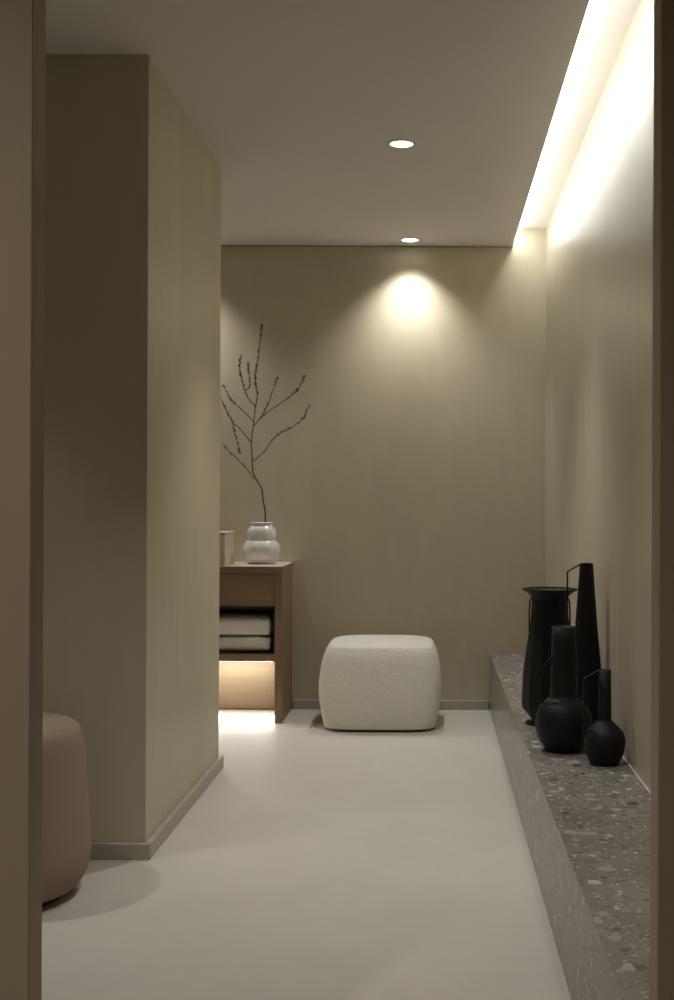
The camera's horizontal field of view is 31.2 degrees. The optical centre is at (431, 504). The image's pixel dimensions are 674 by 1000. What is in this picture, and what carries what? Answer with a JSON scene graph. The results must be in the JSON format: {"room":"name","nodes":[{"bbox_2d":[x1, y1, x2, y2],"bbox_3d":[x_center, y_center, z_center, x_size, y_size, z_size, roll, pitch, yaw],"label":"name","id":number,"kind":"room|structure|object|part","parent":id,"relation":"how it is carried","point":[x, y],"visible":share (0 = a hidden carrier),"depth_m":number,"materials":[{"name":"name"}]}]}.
{"room":"spa hallway","nodes":[
{"label":"spa hallway","id":0,"kind":"room"},
{"bbox_2d":[43,54,220,842],"bbox_3d":[-1.793,-0.155,4.379,1.812,2.505,1.282,0,0,0],"label":"wall column","id":1,"kind":"structure","parent":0,"point":[132,320],"depth_m":3.74,"materials":[{"name":"beige paint"}]},
{"bbox_2d":[89,842,150,859],"bbox_3d":[-1.790,1.072,3.729,1.830,0.050,0.018,0,0,0],"label":"baseboard","id":2,"kind":"structure","parent":1,"relation":"attached to","point":[99,850],"depth_m":3.72,"materials":[{"name":"paint"}]},
{"bbox_2d":[146,755,223,857],"bbox_3d":[-0.884,1.076,4.388,0.018,0.050,1.300,0,0,0],"label":"baseboard","id":3,"kind":"structure","parent":1,"relation":"attached to","point":[160,835],"depth_m":4.24,"materials":[{"name":"paint"}]},
{"bbox_2d":[42,709,570,999],"bbox_3d":[-0.480,1.153,2.119,4.750,0.100,9.037,0,0,0],"label":"floor","id":4,"kind":"structure","parent":0,"point":[319,862],"depth_m":3.44,"materials":[{"name":"white concrete"}]},
{"bbox_2d":[42,712,90,906],"bbox_3d":[-1.243,0.855,3.385,0.543,0.490,0.543,0,0,0],"label":"pouf","id":5,"kind":"object","parent":4,"relation":"on","point":[66,823],"visible":0.56,"depth_m":3.29,"materials":[{"name":"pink fabric"}]},
{"bbox_2d":[219,562,292,723],"bbox_3d":[-1.604,0.702,6.266,1.698,0.793,0.438,0,0,0],"label":"wooden console","id":6,"kind":"object","parent":4,"relation":"on","point":[248,680],"visible":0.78,"depth_m":6.09,"materials":[{"name":"brown wood"}]},
{"bbox_2d":[219,531,233,565],"bbox_3d":[-1.156,0.222,6.195,0.224,0.170,0.274,0,0,0],"label":"storage box","id":7,"kind":"object","parent":6,"relation":"on","point":[226,557],"visible":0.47,"depth_m":6.11,"materials":[{"name":"beige paint"}]},
{"bbox_3d":[-1.156,0.142,6.195,0.224,0.010,0.274,0,0,0],"label":"lid","id":8,"kind":"part","parent":7,"relation":"part of","materials":[{"name":"beige"}]},
{"bbox_2d":[219,634,272,650],"bbox_3d":[-1.064,0.707,6.234,0.478,0.077,0.285,0,0,0],"label":"folded towel","id":9,"kind":"object","parent":6,"relation":"on","point":[226,642],"visible":0.46,"depth_m":6.10,"materials":[{"name":"white fabric"}]},
{"bbox_2d":[219,613,273,634],"bbox_3d":[-1.065,0.616,6.234,0.476,0.102,0.285,0,0,0],"label":"folded towel","id":10,"kind":"object","parent":9,"relation":"on","point":[230,623],"visible":0.62,"depth_m":6.10,"materials":[{"name":"white fabric"}]},
{"bbox_2d":[219,654,274,661],"bbox_3d":[-1.604,0.767,6.268,1.624,0.038,0.434,0,0,0],"label":"shelf","id":11,"kind":"object","parent":6,"relation":"attached to","point":[222,657],"depth_m":6.05,"materials":[{"name":"brown wood"}]},
{"bbox_3d":[-1.603,0.427,6.071,1.620,0.165,0.020,0,0,0],"label":"drawer","id":12,"kind":"part","parent":6,"relation":"part of","materials":[{"name":"brown wood"}]},
{"bbox_3d":[-1.605,0.904,6.132,1.624,0.237,0.020,0,0,0],"label":"panel","id":13,"kind":"part","parent":6,"relation":"part of","materials":[{"name":"brown wood"}]},
{"bbox_2d":[242,522,280,563],"bbox_3d":[-0.893,0.199,6.285,0.198,0.218,0.198,0,0,0],"label":"vase","id":14,"kind":"object","parent":6,"relation":"on","point":[261,546],"visible":1,"depth_m":6.22,"materials":[{"name":"white ceramic"}]},
{"bbox_2d":[220,324,309,521],"bbox_3d":[-0.873,-0.381,6.277,0.494,1.134,0.208,0,0,0],"label":"branch","id":15,"kind":"object","parent":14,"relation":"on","point":[261,329],"visible":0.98,"depth_m":6.27,"materials":[{"name":"brown plant"}]},
{"bbox_3d":[-0.907,-0.379,6.276,0.082,1.128,0.025,0,0,0],"label":"stem","id":16,"kind":"part","parent":15,"relation":"part of","materials":[{"name":"brown plant"}]},
{"bbox_3d":[-0.774,0.724,6.266,0.037,0.756,0.438,0,0,0],"label":"panel","id":17,"kind":"part","parent":6,"relation":"part of","materials":[{"name":"brown wood"}]},
{"bbox_2d":[319,635,440,731],"bbox_3d":[-0.257,0.886,6.085,0.609,0.435,0.594,0,0,0],"label":"pouf","id":18,"kind":"object","parent":4,"relation":"on","point":[368,683],"visible":1,"depth_m":5.81,"materials":[{"name":"beige fabric"}]},
{"bbox_2d":[490,653,650,999],"bbox_3d":[0.459,0.955,4.168,0.296,0.305,4.637,0,0,0],"label":"stone ledge","id":19,"kind":"object","parent":4,"relation":"on","point":[586,826],"visible":0.75,"depth_m":2.96,"materials":[{"name":"grey stone"}]},
{"bbox_2d":[521,587,577,725],"bbox_3d":[0.432,0.555,4.410,0.202,0.495,0.207,0,0,0],"label":"vase","id":20,"kind":"object","parent":19,"relation":"on","point":[548,606],"visible":0.66,"depth_m":4.35,"materials":[{"name":"black ceramic"}]},
{"bbox_3d":[0.362,0.399,4.410,0.015,0.130,0.011,0,0,0],"label":"handle","id":21,"kind":"part","parent":20,"relation":"part of","materials":[{"name":"black ceramic"}]},
{"bbox_3d":[0.502,0.399,4.410,0.015,0.130,0.011,0,0,0],"label":"handle","id":22,"kind":"part","parent":20,"relation":"part of","materials":[{"name":"black ceramic"}]},
{"bbox_2d":[535,625,591,753],"bbox_3d":[0.430,0.599,3.920,0.186,0.405,0.186,0,0,0],"label":"vase","id":23,"kind":"object","parent":19,"relation":"on","point":[559,717],"visible":0.92,"depth_m":3.88,"materials":[{"name":"black ceramic"}]},
{"bbox_3d":[0.373,0.577,3.910,0.043,0.162,0.008,0,0,0],"label":"handle","id":24,"kind":"part","parent":23,"relation":"part of","materials":[{"name":"black ceramic"}]},
{"bbox_3d":[0.488,0.577,3.910,0.043,0.162,0.008,0,0,0],"label":"handle","id":25,"kind":"part","parent":23,"relation":"part of","materials":[{"name":"black ceramic"}]},
{"bbox_2d":[566,563,600,723],"bbox_3d":[0.536,0.503,4.200,0.132,0.598,0.131,0,0,0],"label":"vase","id":26,"kind":"object","parent":19,"relation":"on","point":[587,641],"visible":0.59,"depth_m":4.17,"materials":[{"name":"black ceramic"}]},
{"bbox_3d":[0.497,0.417,4.200,0.054,0.422,0.013,0,0,0],"label":"handle","id":27,"kind":"part","parent":26,"relation":"part of","materials":[{"name":"black ceramic"}]},
{"bbox_2d":[583,669,625,766],"bbox_3d":[0.534,0.657,3.720,0.131,0.292,0.129,0,0,0],"label":"vase","id":28,"kind":"object","parent":19,"relation":"on","point":[604,741],"visible":1,"depth_m":3.69,"materials":[{"name":"black ceramic"}]},
{"bbox_3d":[0.495,0.616,3.720,0.053,0.211,0.013,0,0,0],"label":"handle","id":29,"kind":"part","parent":28,"relation":"part of","materials":[{"name":"black ceramic"}]},
{"bbox_2d":[46,0,589,245],"bbox_3d":[-1.203,-1.515,4.244,3.281,0.220,4.787,0,0,0],"label":"ceiling","id":30,"kind":"structure","parent":0,"point":[298,105],"depth_m":4.15,"materials":[{"name":"paint"}]},
{"bbox_2d":[387,139,415,148],"bbox_3d":[-0.118,-1.399,4.650,0.110,0.004,0.110,0,0,0],"label":"recessed light","id":31,"kind":"object","parent":30,"relation":"in","point":[398,143],"visible":1,"depth_m":4.64,"materials":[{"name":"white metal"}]},
{"bbox_2d":[400,237,419,242],"bbox_3d":[-0.116,-1.399,6.335,0.110,0.004,0.110,0,0,0],"label":"recessed light","id":32,"kind":"object","parent":30,"relation":"in","point":[407,239],"visible":1,"depth_m":6.33,"materials":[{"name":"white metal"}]},
{"bbox_2d":[515,0,593,239],"bbox_3d":[0.449,-1.431,4.760,0.023,0.030,3.420,0,0,0],"label":"light strip","id":33,"kind":"object","parent":30,"relation":"attached to","point":[590,4],"visible":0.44,"depth_m":4.24,"materials":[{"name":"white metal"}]},
{"bbox_2d":[521,0,639,227],"bbox_3d":[0.603,-1.557,4.244,0.331,0.120,4.787,0,0,0],"label":"cove","id":34,"kind":"object","parent":30,"relation":"attached to","point":[608,23],"visible":0.33,"depth_m":4.40,"materials":[{"name":"paint"}]},
{"bbox_2d":[0,0,673,999],"bbox_3d":[-0.399,-0.149,1.820,4.600,2.505,0.060,0,0,0],"label":"door frame","id":35,"kind":"structure","parent":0,"point":[22,22],"depth_m":1.79,"materials":[{"name":"brown wood"}]},
{"bbox_2d":[219,228,545,709],"bbox_3d":[-1.043,-0.202,6.562,3.312,2.605,0.150,0,0,0],"label":"wall","id":36,"kind":"structure","parent":0,"point":[407,497],"depth_m":6.49,"materials":[{"name":"beige paint"}]},
{"bbox_2d":[221,245,512,247],"bbox_3d":[-1.128,-1.401,6.484,3.131,0.007,0.006,0,0,0],"label":"trim","id":37,"kind":"structure","parent":36,"relation":"attached to","point":[221,245],"depth_m":6.48,"materials":[{"name":"beige paint"}]},
{"bbox_2d":[293,700,488,709],"bbox_3d":[-0.222,1.079,6.478,1.055,0.050,0.018,0,0,0],"label":"baseboard","id":38,"kind":"structure","parent":36,"relation":"attached to","point":[297,704],"depth_m":6.47,"materials":[{"name":"paint"}]},
{"bbox_2d":[545,0,653,791],"bbox_3d":[0.688,-0.195,4.244,0.150,2.605,4.787,0,0,0],"label":"wall","id":39,"kind":"structure","parent":0,"point":[598,441],"depth_m":4.09,"materials":[{"name":"beige paint"}]},
{"bbox_2d":[622,756,650,794],"bbox_3d":[0.606,0.800,4.168,0.005,0.005,4.637,0,0,0],"label":"trim","id":40,"kind":"structure","parent":39,"relation":"attached to","point":[625,760],"depth_m":3.54,"materials":[{"name":"beige"}]}
]}

